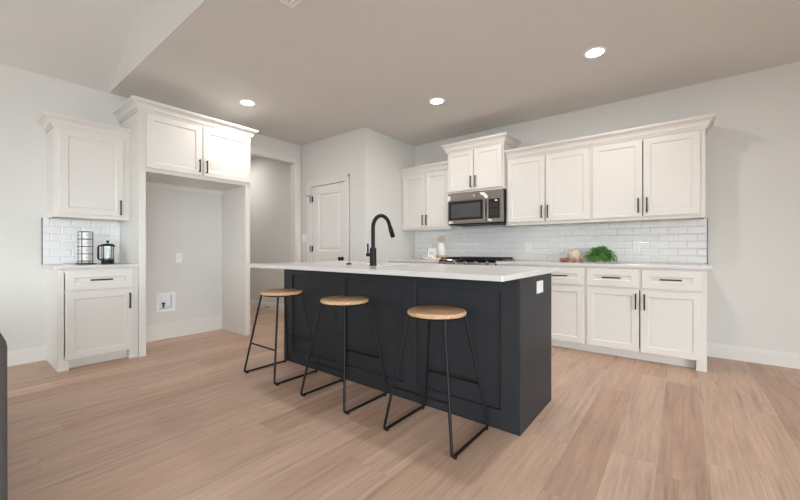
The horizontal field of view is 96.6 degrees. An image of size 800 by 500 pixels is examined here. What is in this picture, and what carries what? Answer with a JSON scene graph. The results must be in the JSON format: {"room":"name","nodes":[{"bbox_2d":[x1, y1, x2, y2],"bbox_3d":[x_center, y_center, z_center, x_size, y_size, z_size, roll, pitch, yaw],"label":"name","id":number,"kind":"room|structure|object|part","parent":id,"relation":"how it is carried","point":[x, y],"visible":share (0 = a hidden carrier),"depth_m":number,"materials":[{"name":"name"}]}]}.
{"room":"kitchen","nodes":[
{"label":"kitchen","id":0,"kind":"room"},
{"bbox_2d":[0,63,300,350],"bbox_3d":[-4.118,-0.309,2.616,0.120,2.726,8.220,0,0,38],"label":"wall","id":1,"kind":"structure","parent":0,"point":[189,224],"depth_m":3.42,"materials":[{"name":"paint"}]},
{"bbox_2d":[7,346,45,366],"bbox_3d":[-4.986,0.989,1.404,0.016,0.133,5.138,0,0,38],"label":"baseboard","id":2,"kind":"structure","parent":1,"relation":"attached to","point":[16,357],"depth_m":3.31,"materials":[{"name":"paint"}]},
{"bbox_2d":[41,218,42,263],"bbox_3d":[-3.415,-0.086,3.401,0.013,0.447,0.007,0,0,38],"label":"trim","id":3,"kind":"structure","parent":1,"relation":"attached to","point":[41,218],"depth_m":3.40,"materials":[{"name":"grey metal"}]},
{"bbox_2d":[43,218,119,263],"bbox_3d":[-3.229,-0.086,3.640,0.006,0.447,0.598,0,0,38],"label":"tiled wall","id":4,"kind":"structure","parent":1,"relation":"attached to","point":[59,235],"depth_m":3.57,"materials":[{"name":"tile"}]},
{"bbox_2d":[37,111,131,221],"bbox_3d":[-3.086,-0.764,3.505,0.402,0.922,0.638,0,0,38],"label":"upper cabinet","id":5,"kind":"object","parent":1,"relation":"attached to","point":[88,162],"visible":1,"depth_m":3.40,"materials":[{"name":"paint"}]},
{"bbox_3d":[-3.086,-1.172,3.504,0.402,0.106,0.638,0,0,38],"label":"crown moulding","id":6,"kind":"part","parent":5,"relation":"part of","materials":[{"name":"paint"}]},
{"bbox_3d":[-2.969,-0.725,3.457,0.020,0.844,0.568,0,0,38],"label":"frame","id":7,"kind":"part","parent":5,"relation":"part of","materials":[{"name":"paint"}]},
{"bbox_3d":[-2.960,-0.727,3.437,0.020,0.776,0.476,0,0,38],"label":"door","id":8,"kind":"part","parent":5,"relation":"part of","materials":[{"name":"paint"}]},
{"bbox_3d":[-2.809,-0.422,3.584,0.036,0.150,0.013,0,0,38],"label":"pull handle","id":9,"kind":"part","parent":5,"relation":"part of","materials":[{"name":"metal"}]},
{"bbox_2d":[156,292,174,312],"bbox_3d":[-2.801,0.616,4.243,0.080,0.224,0.200,0,0,38],"label":"water supply box","id":10,"kind":"object","parent":1,"relation":"attached to","point":[165,302],"visible":1,"depth_m":4.25,"materials":[{"name":"white plastic"}]},
{"bbox_2d":[175,253,181,262],"bbox_3d":[-2.687,0.097,4.331,0.010,0.116,0.072,0,0,38],"label":"wall outlet","id":11,"kind":"object","parent":1,"relation":"attached to","point":[178,256],"visible":1,"depth_m":4.33,"materials":[{"name":"white plastic"}]},
{"bbox_2d":[146,315,221,341],"bbox_3d":[-2.682,0.957,4.333,0.015,0.190,1.023,0,0,38],"label":"baseboard","id":12,"kind":"structure","parent":1,"relation":"attached to","point":[155,332],"depth_m":4.35,"materials":[{"name":"paint"}]},
{"bbox_2d":[250,146,300,261],"bbox_3d":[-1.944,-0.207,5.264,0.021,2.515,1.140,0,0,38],"label":"trim","id":13,"kind":"structure","parent":1,"relation":"attached to","point":[254,150],"depth_m":5.66,"materials":[{"name":"paint"}]},
{"bbox_2d":[109,0,207,92],"bbox_3d":[-0.356,-2.620,1.646,6.988,1.897,0.012,0,0,38],"label":"wall","id":14,"kind":"structure","parent":0,"point":[155,21],"depth_m":3.03,"materials":[{"name":"paint"}]},
{"bbox_2d":[250,127,370,304],"bbox_3d":[-2.269,-0.314,6.315,4.623,2.726,0.160,0,0,38],"label":"wall","id":15,"kind":"structure","parent":0,"point":[349,152],"depth_m":5.72,"materials":[{"name":"paint"}]},
{"bbox_2d":[250,299,283,312],"bbox_3d":[-2.924,0.982,6.720,3.056,0.133,0.016,0,0,38],"label":"baseboard","id":16,"kind":"structure","parent":15,"relation":"attached to","point":[253,303],"depth_m":6.23,"materials":[{"name":"paint"}]},
{"bbox_2d":[302,235,306,241],"bbox_3d":[-1.527,-0.185,5.674,0.116,0.116,0.009,0,0,38],"label":"light switch","id":17,"kind":"object","parent":15,"relation":"attached to","point":[304,237],"visible":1,"depth_m":5.66,"materials":[{"name":"white plastic"}]},
{"bbox_2d":[310,182,343,261],"bbox_3d":[-1.114,0.030,5.349,0.821,2.021,0.110,0,0,38],"label":"door","id":18,"kind":"structure","parent":15,"relation":"in","point":[327,200],"depth_m":5.34,"materials":[{"name":"paint"}]},
{"bbox_2d":[307,174,349,261],"bbox_3d":[-1.091,-0.013,5.324,0.948,2.127,0.021,0,0,38],"label":"trim","id":19,"kind":"structure","parent":15,"relation":"attached to","point":[346,177],"depth_m":5.08,"materials":[{"name":"paint"}]},
{"bbox_2d":[371,130,414,261],"bbox_3d":[-0.130,-0.313,5.393,0.120,2.726,1.036,0,0,38],"label":"wall","id":20,"kind":"structure","parent":0,"point":[389,155],"depth_m":5.26,"materials":[{"name":"paint"}]},
{"bbox_2d":[0,0,799,158],"bbox_3d":[-1.346,-2.679,1.181,12.620,2.017,9.396,0,0,38],"label":"ceiling","id":21,"kind":"structure","parent":0,"point":[312,70],"depth_m":3.15,"materials":[{"name":"paint"}]},
{"bbox_2d":[239,99,255,105],"bbox_3d":[-1.732,-1.669,4.048,0.182,0.009,0.182,0,0,38],"label":"recessed light","id":22,"kind":"object","parent":21,"relation":"in","point":[245,102],"visible":1,"depth_m":4.03,"materials":[{"name":"white plastic"}]},
{"bbox_2d":[279,0,302,7],"bbox_3d":[-0.677,-1.667,2.274,0.330,0.010,0.200,0,0,38],"label":"ceiling vent","id":23,"kind":"object","parent":21,"relation":"in","point":[291,3],"visible":1,"depth_m":2.40,"materials":[{"name":"white plastic"}]},
{"bbox_2d":[429,98,444,104],"bbox_3d":[0.415,-1.669,4.004,0.182,0.009,0.182,0,0,38],"label":"recessed light","id":24,"kind":"object","parent":21,"relation":"in","point":[435,101],"visible":1,"depth_m":4.00,"materials":[{"name":"white plastic"}]},
{"bbox_2d":[583,46,606,58],"bbox_3d":[1.649,-1.668,3.018,0.182,0.009,0.182,0,0,38],"label":"recessed light","id":25,"kind":"object","parent":21,"relation":"in","point":[594,52],"visible":1,"depth_m":3.00,"materials":[{"name":"white plastic"}]},
{"bbox_2d":[7,307,799,499],"bbox_3d":[-1.354,1.081,1.191,12.800,0.050,9.396,0,0,38],"label":"floor","id":26,"kind":"structure","parent":0,"point":[184,419],"depth_m":2.05,"materials":[{"name":"brown wood"}]},
{"bbox_2d":[0,333,7,499],"bbox_3d":[-2.307,0.653,1.359,2.020,0.805,0.958,0,0,38],"label":"sofa","id":27,"kind":"object","parent":26,"relation":"on","point":[3,345],"visible":1,"depth_m":1.12,"materials":[{"name":"grey fabric"}]},
{"bbox_2d":[46,267,137,371],"bbox_3d":[-2.972,0.610,3.455,0.645,0.885,0.577,0,0,38],"label":"base cabinet","id":28,"kind":"object","parent":26,"relation":"on","point":[92,314],"visible":0.98,"depth_m":3.27,"materials":[{"name":"paint"}]},
{"bbox_2d":[42,263,138,269],"bbox_3d":[-2.992,0.152,3.451,0.616,0.029,0.604,0,0,38],"label":"countertop","id":29,"kind":"structure","parent":28,"relation":"on","point":[97,265],"depth_m":3.28,"materials":[{"name":"white stone"}]},
{"bbox_2d":[75,231,95,263],"bbox_3d":[-3.067,-0.021,3.476,0.124,0.318,0.120,0,0,29],"label":"mug rack","id":30,"kind":"object","parent":29,"relation":"on","point":[81,246],"visible":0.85,"depth_m":3.46,"materials":[{"name":"black metal"}]},
{"bbox_2d":[76,254,90,260],"bbox_3d":[-3.077,0.074,3.471,0.098,0.062,0.077,0,0,-26],"label":"mug","id":31,"kind":"object","parent":30,"relation":"in","point":[85,257],"visible":0.99,"depth_m":3.45,"materials":[{"name":"white ceramic"}]},
{"bbox_2d":[76,247,90,253],"bbox_3d":[-3.077,0.004,3.471,0.098,0.062,0.077,0,0,-26],"label":"mug","id":32,"kind":"object","parent":30,"relation":"in","point":[85,250],"visible":0.99,"depth_m":3.45,"materials":[{"name":"white ceramic"}]},
{"bbox_2d":[76,240,90,245],"bbox_3d":[-3.077,-0.068,3.471,0.098,0.062,0.077,0,0,-26],"label":"mug","id":33,"kind":"object","parent":30,"relation":"in","point":[84,242],"visible":0.91,"depth_m":3.45,"materials":[{"name":"white ceramic"}]},
{"bbox_2d":[76,232,90,238],"bbox_3d":[-3.077,-0.140,3.471,0.098,0.062,0.077,0,0,-26],"label":"mug","id":34,"kind":"object","parent":30,"relation":"on","point":[85,235],"visible":0.98,"depth_m":3.45,"materials":[{"name":"white ceramic"}]},
{"bbox_2d":[97,240,114,263],"bbox_3d":[-2.958,0.020,3.598,0.113,0.234,0.112,0,0,-7],"label":"press","id":35,"kind":"object","parent":29,"relation":"on","point":[107,249],"visible":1,"depth_m":3.57,"materials":[{"name":"black metal"}]},
{"bbox_3d":[-2.994,0.026,3.553,0.016,0.158,0.038,0,0,38],"label":"handle","id":36,"kind":"part","parent":35,"relation":"part of","materials":[{"name":"black metal"}]},
{"bbox_3d":[-2.954,-0.051,3.603,0.103,0.032,0.103,0,0,-7],"label":"lid","id":37,"kind":"part","parent":35,"relation":"part of","materials":[{"name":"black metal"}]},
{"bbox_3d":[-2.755,0.273,3.284,0.020,0.175,0.486,0,0,38],"label":"drawer","id":38,"kind":"part","parent":28,"relation":"part of","materials":[{"name":"paint"}]},
{"bbox_3d":[-2.755,0.668,3.284,0.020,0.585,0.486,0,0,38],"label":"door","id":39,"kind":"part","parent":28,"relation":"part of","materials":[{"name":"paint"}]},
{"bbox_3d":[-2.732,0.270,3.266,0.036,0.013,0.160,0,0,38],"label":"pull handle","id":40,"kind":"part","parent":28,"relation":"part of","materials":[{"name":"metal"}]},
{"bbox_3d":[-2.601,0.485,3.434,0.036,0.150,0.013,0,0,38],"label":"pull handle","id":41,"kind":"part","parent":28,"relation":"part of","materials":[{"name":"metal"}]},
{"bbox_2d":[112,95,257,356],"bbox_3d":[-2.422,-0.213,4.123,0.682,2.531,1.292,0,0,38],"label":"refrigerator surround","id":42,"kind":"object","parent":26,"relation":"on","point":[172,148],"visible":0.97,"depth_m":3.90,"materials":[{"name":"paint"}]},
{"bbox_3d":[-2.788,-0.168,3.715,0.612,2.440,0.058,0,0,38],"label":"panel","id":43,"kind":"part","parent":42,"relation":"part of","materials":[{"name":"paint"}]},
{"bbox_3d":[-2.360,-1.092,3.746,0.020,0.542,0.521,0,0,38],"label":"door","id":44,"kind":"part","parent":42,"relation":"part of","materials":[{"name":"paint"}]},
{"bbox_3d":[-2.683,-0.753,4.328,0.018,0.060,1.036,0,0,38],"label":"rail","id":45,"kind":"part","parent":42,"relation":"part of","materials":[{"name":"paint"}]},
{"bbox_3d":[-2.422,-1.426,4.122,0.682,0.106,1.292,0,0,38],"label":"crown moulding","id":46,"kind":"part","parent":42,"relation":"part of","materials":[{"name":"paint"}]},
{"bbox_3d":[-2.019,-1.092,4.180,0.020,0.542,0.551,0,0,38],"label":"door","id":47,"kind":"part","parent":42,"relation":"part of","materials":[{"name":"paint"}]},
{"bbox_3d":[-2.111,-0.169,4.575,0.612,2.440,0.058,0,0,38],"label":"panel","id":48,"kind":"part","parent":42,"relation":"part of","materials":[{"name":"paint"}]},
{"bbox_2d":[244,289,318,385],"bbox_3d":[-1.016,0.701,3.060,0.474,0.705,0.437,0,0,38],"label":"bar stool","id":49,"kind":"object","parent":26,"relation":"on","point":[277,293],"visible":0.98,"depth_m":3.03,"materials":[{"name":"black metal"}]},
{"bbox_3d":[-1.252,0.708,3.039,0.155,0.660,0.021,0,0,-3],"label":"leg","id":50,"kind":"part","parent":49,"relation":"part of","materials":[{"name":"black metal"}]},
{"bbox_3d":[-1.193,1.038,3.200,0.017,0.022,0.421,0,0,38],"label":"floor rail","id":51,"kind":"part","parent":49,"relation":"part of","materials":[{"name":"black metal"}]},
{"bbox_3d":[-0.981,0.708,2.825,0.021,0.660,0.154,0,0,-10],"label":"leg","id":52,"kind":"part","parent":49,"relation":"part of","materials":[{"name":"black metal"}]},
{"bbox_3d":[-1.016,0.361,3.060,0.344,0.026,0.344,0,0,38],"label":"seat","id":53,"kind":"part","parent":49,"relation":"part of","materials":[{"name":"brown wood"}]},
{"bbox_3d":[-1.051,0.707,3.295,0.021,0.660,0.154,0,0,-10],"label":"leg","id":54,"kind":"part","parent":49,"relation":"part of","materials":[{"name":"black metal"}]},
{"bbox_3d":[-0.839,1.038,2.921,0.017,0.022,0.421,0,0,38],"label":"floor rail","id":55,"kind":"part","parent":49,"relation":"part of","materials":[{"name":"black metal"}]},
{"bbox_3d":[-0.780,0.708,3.079,0.155,0.660,0.021,0,0,-5],"label":"leg","id":56,"kind":"part","parent":49,"relation":"part of","materials":[{"name":"black metal"}]},
{"bbox_2d":[300,295,387,414],"bbox_3d":[-0.400,0.701,2.575,0.474,0.705,0.437,0,0,38],"label":"bar stool","id":57,"kind":"object","parent":26,"relation":"on","point":[344,301],"visible":1,"depth_m":2.52,"materials":[{"name":"black metal"}]},
{"bbox_3d":[-0.636,0.708,2.554,0.155,0.660,0.021,0,0,-3],"label":"leg","id":58,"kind":"part","parent":57,"relation":"part of","materials":[{"name":"black metal"}]},
{"bbox_3d":[-0.577,1.038,2.715,0.017,0.022,0.421,0,0,38],"label":"floor rail","id":59,"kind":"part","parent":57,"relation":"part of","materials":[{"name":"black metal"}]},
{"bbox_3d":[-0.400,0.362,2.575,0.344,0.026,0.344,0,0,38],"label":"seat","id":60,"kind":"part","parent":57,"relation":"part of","materials":[{"name":"brown wood"}]},
{"bbox_3d":[-0.365,0.709,2.341,0.021,0.660,0.154,0,0,-10],"label":"leg","id":61,"kind":"part","parent":57,"relation":"part of","materials":[{"name":"black metal"}]},
{"bbox_3d":[-0.223,1.039,2.436,0.017,0.022,0.421,0,0,38],"label":"floor rail","id":62,"kind":"part","parent":57,"relation":"part of","materials":[{"name":"black metal"}]},
{"bbox_3d":[-0.164,0.708,2.595,0.155,0.660,0.021,0,0,-5],"label":"leg","id":63,"kind":"part","parent":57,"relation":"part of","materials":[{"name":"black metal"}]},
{"bbox_2d":[390,261,438,263],"bbox_3d":[0.362,0.608,5.229,0.853,0.885,0.687,0,0,38],"label":"base cabinet","id":64,"kind":"object","parent":26,"relation":"on","point":[390,261],"visible":0.09,"depth_m":4.97,"materials":[{"name":"paint"}]},
{"bbox_2d":[389,258,438,261],"bbox_3d":[0.370,0.150,5.240,0.853,0.029,0.657,0,0,38],"label":"countertop","id":65,"kind":"structure","parent":64,"relation":"on","point":[410,259],"depth_m":5.05,"materials":[{"name":"white stone"}]},
{"bbox_2d":[423,256,439,259],"bbox_3d":[0.444,0.108,4.957,0.325,0.058,0.108,0,0,38],"label":"bead garland","id":66,"kind":"object","parent":65,"relation":"on","point":[428,257],"visible":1,"depth_m":4.94},
{"bbox_2d":[428,248,436,257],"bbox_3d":[0.460,0.053,5.113,0.136,0.165,0.046,0,0,38],"label":"sign","id":67,"kind":"object","parent":65,"relation":"on","point":[431,251],"visible":0.74,"depth_m":5.11,"materials":[{"name":"white ceramic"}]},
{"bbox_2d":[437,243,446,258],"bbox_3d":[0.608,0.018,5.196,0.142,0.235,0.142,0,0,38],"label":"utensil crock","id":68,"kind":"object","parent":65,"relation":"on","point":[441,249],"visible":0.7,"depth_m":5.14,"materials":[{"name":"white ceramic"}]},
{"bbox_2d":[284,269,550,435],"bbox_3d":[-0.009,0.603,2.987,2.283,0.900,0.677,0,0,38],"label":"kitchen island","id":69,"kind":"object","parent":26,"relation":"on","point":[509,323],"visible":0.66,"depth_m":2.39,"materials":[{"name":"grey paint"}]},
{"bbox_2d":[249,261,558,281],"bbox_3d":[-0.108,0.138,2.856,2.349,0.029,1.025,0,0,38],"label":"island countertop","id":70,"kind":"structure","parent":69,"relation":"on","point":[449,271],"depth_m":2.39,"materials":[{"name":"white stone"}]},
{"bbox_2d":[366,214,394,265],"bbox_3d":[-0.156,-0.087,2.952,0.096,0.421,0.297,0,0,38],"label":"kitchen faucet","id":71,"kind":"object","parent":70,"relation":"on","point":[372,254],"visible":1,"depth_m":2.84,"materials":[{"name":"black metal"}]},
{"bbox_3d":[-0.249,0.001,2.874,0.046,0.104,0.029,0,0,38],"label":"lever handle","id":72,"kind":"part","parent":71,"relation":"part of","materials":[{"name":"black metal"}]},
{"bbox_3d":[-0.151,-0.157,2.929,0.031,0.281,0.239,0,0,38],"label":"spout","id":73,"kind":"part","parent":71,"relation":"part of","materials":[{"name":"black metal"}]},
{"bbox_3d":[0.869,0.604,2.262,0.006,0.900,0.623,0,0,38],"label":"panel","id":74,"kind":"part","parent":69,"relation":"part of","materials":[{"name":"grey paint"}]},
{"bbox_2d":[537,280,542,293],"bbox_3d":[0.900,0.236,2.288,0.010,0.078,0.122,0,0,38],"label":"wall outlet","id":75,"kind":"object","parent":69,"relation":"attached to","point":[539,283],"visible":1,"depth_m":2.27,"materials":[{"name":"white plastic"}]},
{"bbox_2d":[383,305,488,459],"bbox_3d":[0.215,0.702,2.089,0.474,0.705,0.437,0,0,38],"label":"bar stool","id":76,"kind":"object","parent":26,"relation":"on","point":[430,313],"visible":1,"depth_m":2.06,"materials":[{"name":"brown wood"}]},
{"bbox_3d":[-0.021,0.709,2.067,0.155,0.660,0.021,0,0,-3],"label":"leg","id":77,"kind":"part","parent":76,"relation":"part of","materials":[{"name":"black metal"}]},
{"bbox_3d":[0.038,1.039,2.229,0.017,0.022,0.421,0,0,38],"label":"floor rail","id":78,"kind":"part","parent":76,"relation":"part of","materials":[{"name":"black metal"}]},
{"bbox_3d":[0.180,0.709,2.323,0.021,0.660,0.154,0,0,-10],"label":"leg","id":79,"kind":"part","parent":76,"relation":"part of","materials":[{"name":"black metal"}]},
{"bbox_3d":[0.215,0.362,2.088,0.344,0.026,0.344,0,0,38],"label":"seat","id":80,"kind":"part","parent":76,"relation":"part of","materials":[{"name":"brown wood"}]},
{"bbox_3d":[0.250,0.709,1.854,0.021,0.660,0.154,0,0,-10],"label":"leg","id":81,"kind":"part","parent":76,"relation":"part of","materials":[{"name":"black metal"}]},
{"bbox_3d":[0.392,1.039,1.950,0.017,0.022,0.421,0,0,38],"label":"floor rail","id":82,"kind":"part","parent":76,"relation":"part of","materials":[{"name":"black metal"}]},
{"bbox_3d":[0.451,0.709,2.108,0.155,0.660,0.021,0,0,-5],"label":"leg","id":83,"kind":"part","parent":76,"relation":"part of","materials":[{"name":"black metal"}]},
{"bbox_2d":[438,257,513,265],"bbox_3d":[0.996,0.564,4.697,0.788,0.935,0.715,0,0,38],"label":"gas range","id":84,"kind":"object","parent":26,"relation":"on","point":[445,260],"visible":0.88,"depth_m":4.52,"materials":[{"name":"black metal"}]},
{"bbox_3d":[0.820,0.189,4.472,0.788,0.125,0.050,0,0,38],"label":"control panel","id":85,"kind":"part","parent":84,"relation":"part of","materials":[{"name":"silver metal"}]},
{"bbox_2d":[439,259,513,262],"bbox_3d":[1.020,0.139,4.726,0.788,0.025,0.638,0,0,38],"label":"cooktop","id":86,"kind":"object","parent":84,"relation":"in","point":[446,260],"depth_m":4.51,"materials":[{"name":"black glass"}]},
{"bbox_2d":[497,264,586,350],"bbox_3d":[1.702,0.609,4.174,0.955,0.885,0.687,0,0,38],"label":"base cabinet","id":87,"kind":"object","parent":26,"relation":"on","point":[568,284],"visible":0.46,"depth_m":3.75,"materials":[{"name":"paint"}]},
{"bbox_3d":[1.703,0.272,3.794,0.455,0.175,0.020,0,0,38],"label":"drawer","id":88,"kind":"part","parent":87,"relation":"part of","materials":[{"name":"paint"}]},
{"bbox_3d":[1.703,0.668,3.795,0.455,0.585,0.020,0,0,38],"label":"door","id":89,"kind":"part","parent":87,"relation":"part of","materials":[{"name":"paint"}]},
{"bbox_2d":[496,260,711,269],"bbox_3d":[2.095,0.152,3.882,1.931,0.029,0.657,0,0,38],"label":"countertop","id":90,"kind":"structure","parent":87,"relation":"on","point":[516,262],"depth_m":3.63,"materials":[{"name":"white stone"}]},
{"bbox_2d":[567,250,580,261],"bbox_3d":[1.985,0.068,4.068,0.138,0.138,0.149,0,0,38],"label":"jar","id":91,"kind":"object","parent":90,"relation":"on","point":[576,254],"visible":0.85,"depth_m":4.02,"materials":[{"name":"beige ceramic"}]},
{"bbox_2d":[583,246,617,262],"bbox_3d":[2.192,0.044,3.913,0.338,0.186,0.261,0,0,32],"label":"potted plant","id":92,"kind":"object","parent":90,"relation":"on","point":[602,254],"visible":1,"depth_m":3.86,"materials":[{"name":"green plant"}]},
{"bbox_2d":[585,266,706,371],"bbox_3d":[2.449,0.610,3.587,0.945,0.885,0.687,0,0,38],"label":"base cabinet","id":93,"kind":"object","parent":26,"relation":"on","point":[659,315],"visible":0.98,"depth_m":3.31,"materials":[{"name":"paint"}]},
{"bbox_3d":[2.079,0.272,3.499,0.442,0.175,0.020,0,0,38],"label":"drawer","id":94,"kind":"part","parent":93,"relation":"part of","materials":[{"name":"paint"}]},
{"bbox_3d":[2.080,0.668,3.499,0.445,0.585,0.020,0,0,38],"label":"door","id":95,"kind":"part","parent":93,"relation":"part of","materials":[{"name":"paint"}]},
{"bbox_3d":[2.271,0.485,3.312,0.013,0.150,0.036,0,0,38],"label":"pull handle","id":96,"kind":"part","parent":93,"relation":"part of","materials":[{"name":"metal"}]},
{"bbox_3d":[2.424,0.270,3.192,0.160,0.013,0.036,0,0,38],"label":"pull handle","id":97,"kind":"part","parent":93,"relation":"part of","materials":[{"name":"metal"}]},
{"bbox_3d":[2.437,0.669,3.218,0.443,0.585,0.020,0,0,38],"label":"door","id":98,"kind":"part","parent":93,"relation":"part of","materials":[{"name":"paint"}]},
{"bbox_3d":[2.441,0.273,3.214,0.432,0.175,0.020,0,0,38],"label":"drawer","id":99,"kind":"part","parent":93,"relation":"part of","materials":[{"name":"paint"}]},
{"bbox_2d":[415,61,799,353],"bbox_3d":[2.513,-0.361,4.048,10.097,2.826,0.120,0,0,38],"label":"wall","id":100,"kind":"structure","parent":0,"point":[752,145],"depth_m":3.39,"materials":[{"name":"paint"}]},
{"bbox_2d":[399,161,461,231],"bbox_3d":[0.451,-0.764,5.339,0.855,0.939,0.401,0,0,38],"label":"upper cabinet","id":101,"kind":"object","parent":100,"relation":"attached to","point":[424,187],"visible":0.84,"depth_m":5.20,"materials":[{"name":"paint"}]},
{"bbox_3d":[0.211,-0.723,5.349,0.406,0.790,0.020,0,0,38],"label":"door","id":102,"kind":"part","parent":101,"relation":"part of","materials":[{"name":"paint"}]},
{"bbox_3d":[0.349,-1.180,5.208,0.855,0.106,0.070,0,0,38],"label":"crown moulding","id":103,"kind":"part","parent":101,"relation":"part of","materials":[{"name":"paint"}]},
{"bbox_3d":[0.377,-0.722,5.244,0.855,0.855,0.020,0,0,38],"label":"frame","id":104,"kind":"part","parent":101,"relation":"part of","materials":[{"name":"paint"}]},
{"bbox_3d":[0.532,-0.722,5.096,0.395,0.790,0.020,0,0,38],"label":"door","id":105,"kind":"part","parent":101,"relation":"part of","materials":[{"name":"paint"}]},
{"bbox_2d":[441,132,520,193],"bbox_3d":[1.076,-1.100,4.796,0.938,0.666,0.481,0,0,38],"label":"upper cabinet","id":106,"kind":"object","parent":100,"relation":"attached to","point":[477,164],"visible":0.98,"depth_m":4.60,"materials":[{"name":"paint"}]},
{"bbox_3d":[0.813,-1.054,4.773,0.377,0.526,0.020,0,0,38],"label":"door","id":107,"kind":"part","parent":106,"relation":"part of","materials":[{"name":"paint"}]},
{"bbox_3d":[0.977,-1.058,4.670,0.798,0.582,0.020,0,0,38],"label":"frame","id":108,"kind":"part","parent":106,"relation":"part of","materials":[{"name":"paint"}]},
{"bbox_2d":[448,188,505,226],"bbox_3d":[1.085,-0.552,4.808,0.792,0.423,0.449,0,0,38],"label":"microwave","id":109,"kind":"object","parent":106,"relation":"attached to","point":[486,207],"visible":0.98,"depth_m":4.63,"materials":[{"name":"silver glass"}]},
{"bbox_3d":[0.866,-0.527,4.735,0.499,0.249,0.004,0,0,38],"label":"door glass","id":110,"kind":"part","parent":109,"relation":"part of","materials":[{"name":"black glass"}]},
{"bbox_3d":[0.891,-0.506,4.728,0.587,0.306,0.016,0,0,38],"label":"door","id":111,"kind":"part","parent":109,"relation":"part of","materials":[{"name":"silver metal"}]},
{"bbox_3d":[1.077,-0.517,4.549,0.026,0.273,0.034,0,0,38],"label":"door handle","id":112,"kind":"part","parent":109,"relation":"part of","materials":[{"name":"silver metal"}]},
{"bbox_3d":[1.184,-0.527,4.484,0.149,0.249,0.004,0,0,38],"label":"control panel","id":113,"kind":"part","parent":109,"relation":"part of","materials":[{"name":"black glass"}]},
{"bbox_3d":[1.076,-1.380,4.796,0.938,0.106,0.481,0,0,38],"label":"crown moulding","id":114,"kind":"part","parent":106,"relation":"part of","materials":[{"name":"paint"}]},
{"bbox_3d":[1.115,-1.054,4.535,0.377,0.526,0.020,0,0,38],"label":"door","id":115,"kind":"part","parent":106,"relation":"part of","materials":[{"name":"paint"}]},
{"bbox_2d":[506,147,595,226],"bbox_3d":[1.795,-0.726,4.290,0.955,0.844,0.387,0,0,38],"label":"upper cabinet","id":116,"kind":"object","parent":100,"relation":"attached to","point":[551,188],"visible":0.96,"depth_m":4.13,"materials":[{"name":"paint"}]},
{"bbox_3d":[1.522,-0.728,4.318,0.451,0.776,0.020,0,0,38],"label":"door","id":117,"kind":"part","parent":116,"relation":"part of","materials":[{"name":"paint"}]},
{"bbox_3d":[1.886,-0.728,4.031,0.460,0.776,0.020,0,0,38],"label":"door","id":118,"kind":"part","parent":116,"relation":"part of","materials":[{"name":"paint"}]},
{"bbox_2d":[504,113,715,159],"bbox_3d":[2.191,-1.179,3.970,1.968,0.106,0.401,0,0,38],"label":"crown molding","id":119,"kind":"structure","parent":116,"relation":"attached to","point":[706,122],"depth_m":3.69,"materials":[{"name":"paint"}]},
{"bbox_2d":[415,218,706,263],"bbox_3d":[1.643,-0.090,4.650,3.585,0.453,0.006,0,0,38],"label":"tiled wall","id":120,"kind":"structure","parent":100,"relation":"attached to","point":[679,240],"depth_m":4.25,"materials":[{"name":"tile"}]},
{"bbox_2d":[525,243,530,250],"bbox_3d":[1.661,-0.039,4.625,0.072,0.116,0.010,0,0,38],"label":"wall outlet","id":121,"kind":"object","parent":120,"relation":"attached to","point":[527,245],"visible":1,"depth_m":4.62,"materials":[{"name":"white plastic"}]},
{"bbox_2d":[633,241,640,251],"bbox_3d":[2.588,-0.035,3.896,0.072,0.116,0.010,0,0,38],"label":"wall outlet","id":122,"kind":"object","parent":120,"relation":"attached to","point":[636,245],"visible":1,"depth_m":3.89,"materials":[{"name":"white plastic"}]},
{"bbox_2d":[591,129,704,223],"bbox_3d":[2.542,-0.726,3.703,0.945,0.844,0.387,0,0,38],"label":"upper cabinet","id":123,"kind":"object","parent":100,"relation":"attached to","point":[657,177],"visible":1,"depth_m":3.55,"materials":[{"name":"paint"}]},
{"bbox_3d":[2.267,-0.728,3.731,0.446,0.776,0.020,0,0,38],"label":"door","id":124,"kind":"part","parent":123,"relation":"part of","materials":[{"name":"paint"}]},
{"bbox_3d":[2.400,-0.449,3.591,0.013,0.150,0.036,0,0,38],"label":"pull handle","id":125,"kind":"part","parent":123,"relation":"part of","materials":[{"name":"metal"}]},
{"bbox_3d":[2.457,-0.449,3.547,0.013,0.150,0.036,0,0,38],"label":"pull handle","id":126,"kind":"part","parent":123,"relation":"part of","materials":[{"name":"metal"}]},
{"bbox_3d":[2.622,-0.727,3.452,0.438,0.776,0.020,0,0,38],"label":"door","id":127,"kind":"part","parent":123,"relation":"part of","materials":[{"name":"paint"}]},
{"bbox_2d":[707,218,707,263],"bbox_3d":[3.053,-0.089,3.539,0.006,0.453,0.013,0,0,38],"label":"trim","id":128,"kind":"structure","parent":100,"relation":"attached to","point":[707,218],"depth_m":3.54,"materials":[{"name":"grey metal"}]},
{"bbox_2d":[707,342,799,368],"bbox_3d":[4.690,0.988,2.251,4.210,0.133,0.016,0,0,38],"label":"baseboard","id":129,"kind":"structure","parent":100,"relation":"attached to","point":[754,355],"depth_m":3.33,"materials":[{"name":"paint"}]}
]}

